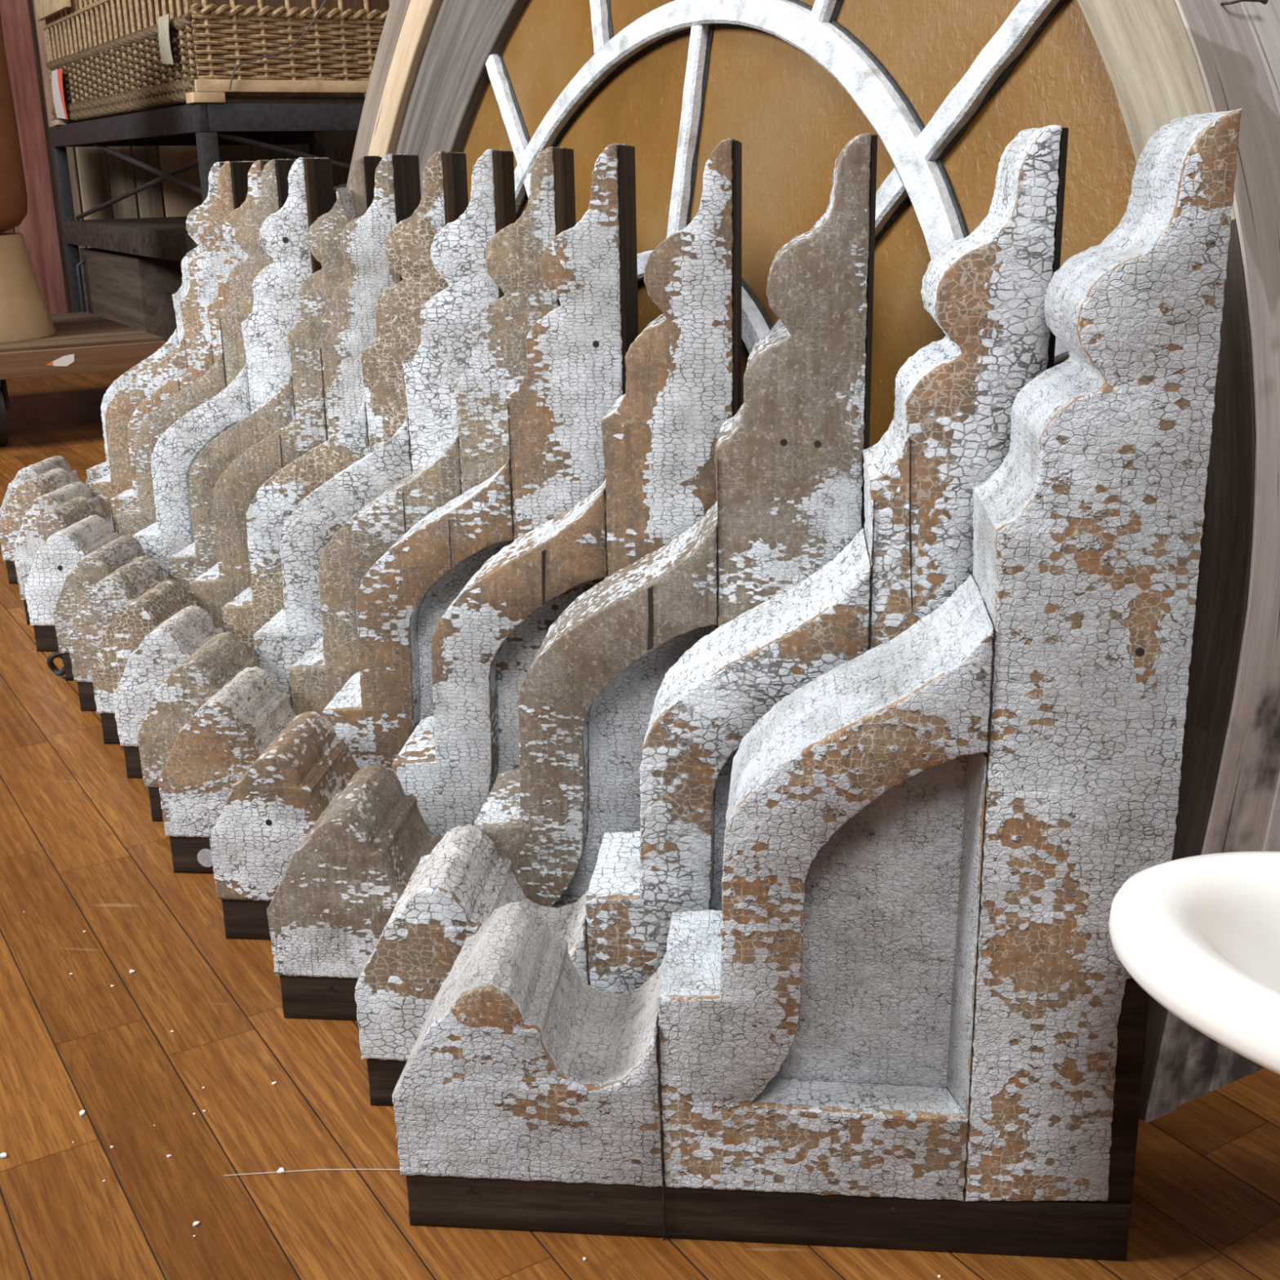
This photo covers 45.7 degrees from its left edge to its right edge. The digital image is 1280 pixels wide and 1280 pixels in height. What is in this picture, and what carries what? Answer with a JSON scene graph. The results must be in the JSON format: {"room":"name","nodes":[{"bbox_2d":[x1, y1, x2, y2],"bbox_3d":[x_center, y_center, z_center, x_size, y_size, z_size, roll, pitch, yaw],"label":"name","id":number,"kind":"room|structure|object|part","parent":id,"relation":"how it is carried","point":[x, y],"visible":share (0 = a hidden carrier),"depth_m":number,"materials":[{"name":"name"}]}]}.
{"room":"antique salvage shop","nodes":[
{"label":"antique salvage shop","id":0,"kind":"room"},
{"bbox_2d":[13,0,364,312],"bbox_3d":[-4.360,-3.135,6.885,6.430,3.600,0.100,-11,20,-29],"label":"wall","id":1,"kind":"structure","parent":0,"point":[331,141],"depth_m":8.32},
{"bbox_2d":[0,369,1279,1279],"bbox_3d":[-1.355,-0.486,4.422,11.000,0.100,13.500,1,17,6],"label":"floor","id":2,"kind":"structure","parent":0,"point":[82,849],"depth_m":1.31,"materials":[{"name":"brown wood"}]},
{"bbox_2d":[0,1152,6,1158],"bbox_3d":[-0.532,0.430,1.268,0.006,0.002,0.006,-7,18,-19],"label":"chip","id":3,"kind":"object","parent":2,"relation":"on","point":[2,1155],"visible":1,"depth_m":1.27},
{"bbox_2d":[0,0,67,314],"bbox_3d":[-3.013,-2.397,6.616,0.753,2.300,0.040,-11,20,-29],"label":"door","id":4,"kind":"structure","parent":2,"relation":"on","point":[38,228],"depth_m":6.84,"materials":[{"name":"paint"}]},
{"bbox_2d":[31,0,87,312],"bbox_3d":[-2.632,-2.212,6.925,0.095,1.750,0.030,-11,20,-29],"label":"plank","id":5,"kind":"object","parent":2,"relation":"on","point":[38,24],"visible":0.15,"depth_m":6.84,"materials":[{"name":"brown wood"}]},
{"bbox_2d":[79,1110,84,1116],"bbox_3d":[-0.485,0.412,1.323,0.005,0.002,0.007,-7,18,-19],"label":"chip","id":6,"kind":"object","parent":2,"relation":"on","point":[82,1113],"visible":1,"depth_m":1.32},
{"bbox_2d":[0,311,166,445],"bbox_3d":[-2.304,-0.816,4.868,1.301,0.300,1.170,-11,20,-29],"label":"wooden table","id":7,"kind":"object","parent":2,"relation":"on","point":[98,344],"visible":0.88,"depth_m":4.59,"materials":[{"name":"brown wood"}]},
{"bbox_2d":[0,232,56,343],"bbox_3d":[-2.145,-1.100,4.742,0.574,0.310,0.574,1,17,6],"label":"lampshade","id":8,"kind":"object","parent":7,"relation":"on","point":[24,315],"visible":1,"depth_m":4.67,"materials":[{"name":"fabric"}]},
{"bbox_2d":[0,10,27,232],"bbox_3d":[-2.156,-1.630,4.576,0.508,0.800,0.508,1,17,6],"label":"terracotta urn","id":9,"kind":"object","parent":8,"relation":"on","point":[13,192],"visible":1,"depth_m":4.60,"materials":[{"name":"ceramic"}]},
{"bbox_2d":[46,354,74,366],"bbox_3d":[-1.722,-0.829,4.514,0.085,0.034,0.001,-11,20,-29],"label":"sticker","id":10,"kind":"object","parent":7,"relation":"attached to","point":[64,361],"visible":1,"depth_m":4.52,"materials":[{"name":"paper"}]},
{"bbox_2d":[61,11,111,248],"bbox_3d":[-2.528,-2.233,6.983,0.122,1.750,0.030,-11,20,-29],"label":"plank","id":11,"kind":"object","parent":2,"relation":"on","point":[91,164],"visible":0.2,"depth_m":7.00,"materials":[{"name":"beige wood"}]},
{"bbox_2d":[0,161,225,520],"bbox_3d":[-1.057,-0.554,3.110,0.551,0.802,0.138,1,17,6],"label":"bracket","id":12,"kind":"object","parent":2,"relation":"on","point":[99,471],"visible":0.09,"depth_m":3.03,"materials":[{"name":"paint"}]},
{"bbox_2d":[105,146,137,218],"bbox_3d":[-2.419,-2.254,7.044,0.108,1.750,0.030,-11,20,-29],"label":"plank","id":13,"kind":"object","parent":2,"relation":"on","point":[120,174],"visible":0.16,"depth_m":7.07,"materials":[{"name":"brown wood"}]},
{"bbox_2d":[0,160,254,583],"bbox_3d":[-1.001,-0.511,2.971,0.552,0.801,0.136,1,17,6],"label":"bracket","id":14,"kind":"object","parent":2,"relation":"on","point":[233,178],"visible":0.31,"depth_m":2.89,"materials":[{"name":"paint"}]},
{"bbox_2d":[75,248,182,342],"bbox_3d":[-2.072,-1.429,6.530,0.465,0.470,1.100,-11,20,-29],"label":"crate","id":15,"kind":"object","parent":2,"relation":"on","point":[133,291],"visible":0.41,"depth_m":6.10,"materials":[{"name":"brown wood"}]},
{"bbox_2d":[13,160,271,558],"bbox_3d":[-0.910,-0.469,2.830,0.552,0.801,0.136,1,17,6],"label":"bracket","id":16,"kind":"object","parent":2,"relation":"on","point":[128,498],"visible":0.2,"depth_m":2.75,"materials":[{"name":"paint"}]},
{"bbox_2d":[131,146,164,217],"bbox_3d":[-2.315,-2.274,7.102,0.109,1.750,0.030,-11,20,-29],"label":"plank","id":17,"kind":"object","parent":2,"relation":"on","point":[149,201],"visible":0.2,"depth_m":7.13,"materials":[{"name":"brown wood"}]},
{"bbox_2d":[14,159,296,624],"bbox_3d":[-0.852,-0.427,2.692,0.552,0.801,0.138,1,17,6],"label":"bracket","id":18,"kind":"object","parent":2,"relation":"on","point":[274,194],"visible":0.27,"depth_m":2.61,"materials":[{"name":"paint"}]},
{"bbox_2d":[24,157,334,651],"bbox_3d":[-0.770,-0.379,2.533,0.551,0.801,0.138,1,17,6],"label":"bracket","id":19,"kind":"object","parent":2,"relation":"on","point":[283,235],"visible":0.35,"depth_m":2.45,"materials":[{"name":"paint"}]},
{"bbox_2d":[157,145,202,217],"bbox_3d":[-2.161,-2.304,7.189,0.226,1.750,0.030,-11,20,-29],"label":"panel","id":20,"kind":"object","parent":2,"relation":"on","point":[179,200],"visible":0.12,"depth_m":7.20,"materials":[{"name":"brown wood"}]},
{"bbox_2d":[192,1221,199,1226],"bbox_3d":[-0.345,0.454,1.181,0.004,0.002,0.005,4,18,15],"label":"chip","id":21,"kind":"object","parent":2,"relation":"on","point":[195,1223],"visible":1,"depth_m":1.18,"materials":[{"name":"white paint"}]},
{"bbox_2d":[48,102,364,312],"bbox_3d":[-1.462,-1.609,6.197,1.245,0.990,2.461,-11,20,-29],"label":"metal table","id":22,"kind":"object","parent":2,"relation":"on","point":[206,126],"visible":0.49,"depth_m":5.48,"materials":[{"name":"black metal"}]},
{"bbox_3d":[-2.583,-1.766,6.911,0.055,0.904,0.055,-11,20,-29],"label":"leg","id":23,"kind":"part","parent":22,"relation":"part of","materials":[{"name":"black paint"}]},
{"bbox_3d":[-1.993,-1.940,5.770,0.030,0.085,2.460,-11,20,-29],"label":"rail","id":24,"kind":"part","parent":22,"relation":"part of","materials":[{"name":"black metal"}]},
{"bbox_2d":[62,216,197,262],"bbox_3d":[-1.739,-1.598,6.026,0.600,0.100,2.342,-11,20,-29],"label":"shelf","id":25,"kind":"object","parent":22,"relation":"attached to","point":[168,238],"depth_m":5.94,"materials":[{"name":"brown wood"}]},
{"bbox_3d":[-1.944,-1.728,5.852,0.020,0.260,2.322,-11,20,-29],"label":"cross rod","id":26,"kind":"part","parent":22,"relation":"part of","materials":[{"name":"black paint"}]},
{"bbox_3d":[-1.776,-1.709,5.513,0.020,0.220,1.702,-11,20,-29],"label":"cross rod","id":27,"kind":"part","parent":22,"relation":"part of","materials":[{"name":"black paint"}]},
{"bbox_3d":[-2.086,-2.343,7.065,1.190,0.085,0.030,-11,20,-29],"label":"rail","id":28,"kind":"part","parent":22,"relation":"part of","materials":[{"name":"black metal"}]},
{"bbox_3d":[-1.361,-1.171,4.932,0.055,0.904,0.055,-11,20,-29],"label":"leg","id":29,"kind":"part","parent":22,"relation":"part of","materials":[{"name":"black paint"}]},
{"bbox_2d":[42,0,391,125],"bbox_3d":[-1.467,-2.513,5.832,1.212,0.949,2.335,-11,20,-29],"label":"wicker basket","id":30,"kind":"object","parent":22,"relation":"on","point":[114,66],"visible":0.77,"depth_m":4.94,"materials":[{"name":"wicker"}]},
{"bbox_2d":[34,0,71,20],"bbox_3d":[-2.389,-2.590,6.179,0.020,0.085,0.620,-11,20,-29],"label":"batten","id":31,"kind":"object","parent":30,"relation":"on","point":[45,9],"visible":1,"depth_m":6.20,"materials":[{"name":"brown wood"}]},
{"bbox_2d":[51,67,67,119],"bbox_3d":[-2.437,-2.285,6.375,0.007,0.200,0.220,-11,20,-29],"label":"paper label","id":32,"kind":"object","parent":30,"relation":"attached to","point":[56,75],"visible":1,"depth_m":6.37,"materials":[{"name":"white paper"}]},
{"bbox_3d":[-1.473,-2.546,5.824,1.169,0.243,2.310,-11,20,-29],"label":"rim rod","id":33,"kind":"part","parent":30,"relation":"part of","materials":[{"name":"wicker"}]},
{"bbox_2d":[158,13,173,64],"bbox_3d":[-1.519,-1.917,4.863,0.007,0.150,0.130,-11,20,-29],"label":"paper tag","id":34,"kind":"object","parent":30,"relation":"hanging from","point":[163,21],"visible":1,"depth_m":4.86,"materials":[{"name":"beige paper"}]},
{"bbox_2d":[228,0,326,89],"bbox_3d":[-1.132,-1.896,4.796,0.365,0.303,0.008,-11,20,-29],"label":"wire","id":35,"kind":"object","parent":30,"relation":"attached to","point":[324,2],"visible":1,"depth_m":4.80,"materials":[{"name":"black metal"}]},
{"bbox_3d":[-0.861,-1.566,5.132,1.125,0.299,0.020,-11,20,-29],"label":"cross rod","id":36,"kind":"part","parent":22,"relation":"part of","materials":[{"name":"black paint"}]},
{"bbox_3d":[-0.849,-1.741,5.062,1.190,0.085,0.030,-11,20,-29],"label":"rail","id":37,"kind":"part","parent":22,"relation":"part of","materials":[{"name":"black metal"}]},
{"bbox_3d":[-1.559,-1.965,7.483,0.055,0.904,0.055,-11,20,-29],"label":"leg","id":38,"kind":"part","parent":22,"relation":"part of","materials":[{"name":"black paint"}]},
{"bbox_3d":[-0.853,-1.567,5.118,1.125,0.289,0.020,-11,20,-29],"label":"cross rod","id":39,"kind":"part","parent":22,"relation":"part of","materials":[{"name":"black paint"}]},
{"bbox_2d":[46,155,382,680],"bbox_3d":[-0.675,-0.333,2.381,0.576,0.801,0.138,1,17,6],"label":"bracket","id":40,"kind":"object","parent":2,"relation":"on","point":[314,322],"visible":0.2,"depth_m":2.30,"materials":[{"name":"paint"}]},
{"bbox_2d":[66,153,421,711],"bbox_3d":[-0.587,-0.290,2.238,0.552,0.801,0.138,1,17,6],"label":"bracket","id":41,"kind":"object","parent":2,"relation":"on","point":[397,190],"visible":0.32,"depth_m":2.15,"materials":[{"name":"paint"}]},
{"bbox_2d":[90,151,468,743],"bbox_3d":[-0.503,-0.248,2.099,0.552,0.801,0.132,1,17,6],"label":"bracket","id":42,"kind":"object","parent":2,"relation":"on","point":[397,340],"visible":0.33,"depth_m":2.02,"materials":[{"name":"paint"}]},
{"bbox_2d":[275,1167,284,1173],"bbox_3d":[-0.294,0.433,1.242,0.006,0.002,0.006,-1,17,1],"label":"chip","id":43,"kind":"object","parent":2,"relation":"on","point":[281,1170],"visible":1,"depth_m":1.24,"materials":[{"name":"white paint"}]},
{"bbox_2d":[223,1168,399,1176],"bbox_3d":[-0.259,0.433,1.240,0.160,0.001,0.005,-1,17,-1],"label":"thread","id":44,"kind":"object","parent":2,"relation":"on","point":[317,1169],"visible":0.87,"depth_m":1.24},
{"bbox_2d":[112,149,515,778],"bbox_3d":[-0.428,-0.209,1.968,0.552,0.801,0.121,1,17,6],"label":"bracket","id":45,"kind":"object","parent":2,"relation":"on","point":[445,350],"visible":0.38,"depth_m":1.89,"materials":[{"name":"paint"}]},
{"bbox_2d":[296,149,347,203],"bbox_3d":[-1.170,-1.511,6.079,0.348,0.861,0.046,-11,20,-29],"label":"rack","id":46,"kind":"object","parent":2,"relation":"on","point":[340,153],"visible":0.03,"depth_m":5.96,"materials":[{"name":"metal"}]},
{"bbox_2d":[137,146,575,821],"bbox_3d":[-0.349,-0.169,1.836,0.551,0.801,0.136,1,17,6],"label":"bracket","id":47,"kind":"object","parent":2,"relation":"on","point":[498,364],"visible":0.3,"depth_m":1.75,"materials":[{"name":"paint"}]},
{"bbox_2d":[158,143,638,873],"bbox_3d":[-0.278,-0.126,1.694,0.551,0.801,0.139,1,17,6],"label":"bracket","id":48,"kind":"object","parent":2,"relation":"on","point":[576,352],"visible":0.52,"depth_m":1.62,"materials":[{"name":"paint"}]},
{"bbox_2d":[196,848,213,866],"bbox_3d":[-0.503,0.253,1.767,0.023,0.023,0.002,1,17,6],"label":"disc","id":49,"kind":"object","parent":48,"relation":"attached to","point":[204,859],"depth_m":1.77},
{"bbox_3d":[-0.202,0.005,1.742,0.157,0.284,0.088,1,17,6],"label":"recessed panel","id":50,"kind":"part","parent":48,"relation":"part of","materials":[{"name":"paint"}]},
{"bbox_2d":[209,138,742,939],"bbox_3d":[-0.175,-0.080,1.539,0.551,0.801,0.139,1,17,6],"label":"bracket","id":51,"kind":"object","parent":2,"relation":"on","point":[683,373],"visible":0.5,"depth_m":1.47,"materials":[{"name":"paint"}]},
{"bbox_3d":[-0.099,0.052,1.587,0.157,0.284,0.088,1,17,6],"label":"recessed panel","id":52,"kind":"part","parent":51,"relation":"part of","materials":[{"name":"paint"}]},
{"bbox_2d":[266,133,877,1020],"bbox_3d":[-0.077,-0.033,1.385,0.551,0.801,0.139,1,17,6],"label":"bracket","id":53,"kind":"object","parent":2,"relation":"on","point":[789,478],"visible":0.57,"depth_m":1.33,"materials":[{"name":"paint"}]},
{"bbox_3d":[-0.001,0.098,1.432,0.157,0.284,0.088,1,17,6],"label":"recessed panel","id":54,"kind":"part","parent":53,"relation":"part of","materials":[{"name":"paint"}]},
{"bbox_2d":[355,124,1068,1106],"bbox_3d":[0.032,0.009,1.243,0.551,0.801,0.134,1,17,6],"label":"bracket","id":55,"kind":"object","parent":2,"relation":"on","point":[948,432],"visible":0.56,"depth_m":1.18,"materials":[{"name":"paint"}]},
{"bbox_3d":[0.107,0.140,1.290,0.157,0.284,0.083,1,17,6],"label":"recessed panel","id":56,"kind":"part","parent":55,"relation":"part of","materials":[{"name":"paint"}]},
{"bbox_2d":[346,0,1279,1122],"bbox_3d":[0.077,-0.666,2.096,0.524,1.577,2.236,-11,20,-28],"label":"fanlight window","id":57,"kind":"structure","parent":2,"relation":"on","point":[944,87],"depth_m":1.50,"materials":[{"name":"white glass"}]},
{"bbox_3d":[0.049,-0.463,1.938,0.180,1.108,1.744,-11,20,-28],"label":"glass","id":58,"kind":"part","parent":57,"relation":"part of","materials":[{"name":"orange glass"}]},
{"bbox_2d":[391,108,1241,1261],"bbox_3d":[0.090,0.052,1.093,0.553,0.805,0.139,1,17,6],"label":"bracket","id":59,"kind":"object","parent":2,"relation":"on","point":[909,1016],"visible":0.95,"depth_m":1.08,"materials":[{"name":"paint"}]},
{"bbox_3d":[0.165,0.186,1.141,0.157,0.284,0.088,1,17,6],"label":"recessed panel","id":60,"kind":"part","parent":59,"relation":"part of","materials":[{"name":"paint"}]},
{"bbox_2d":[1108,851,1279,1075],"bbox_3d":[0.597,0.374,0.770,0.745,0.364,0.262,11,21,34],"label":"basin","id":61,"kind":"object","parent":2,"relation":"on","point":[1199,935],"visible":1,"depth_m":0.87,"materials":[{"name":"white ceramic"}]}
]}

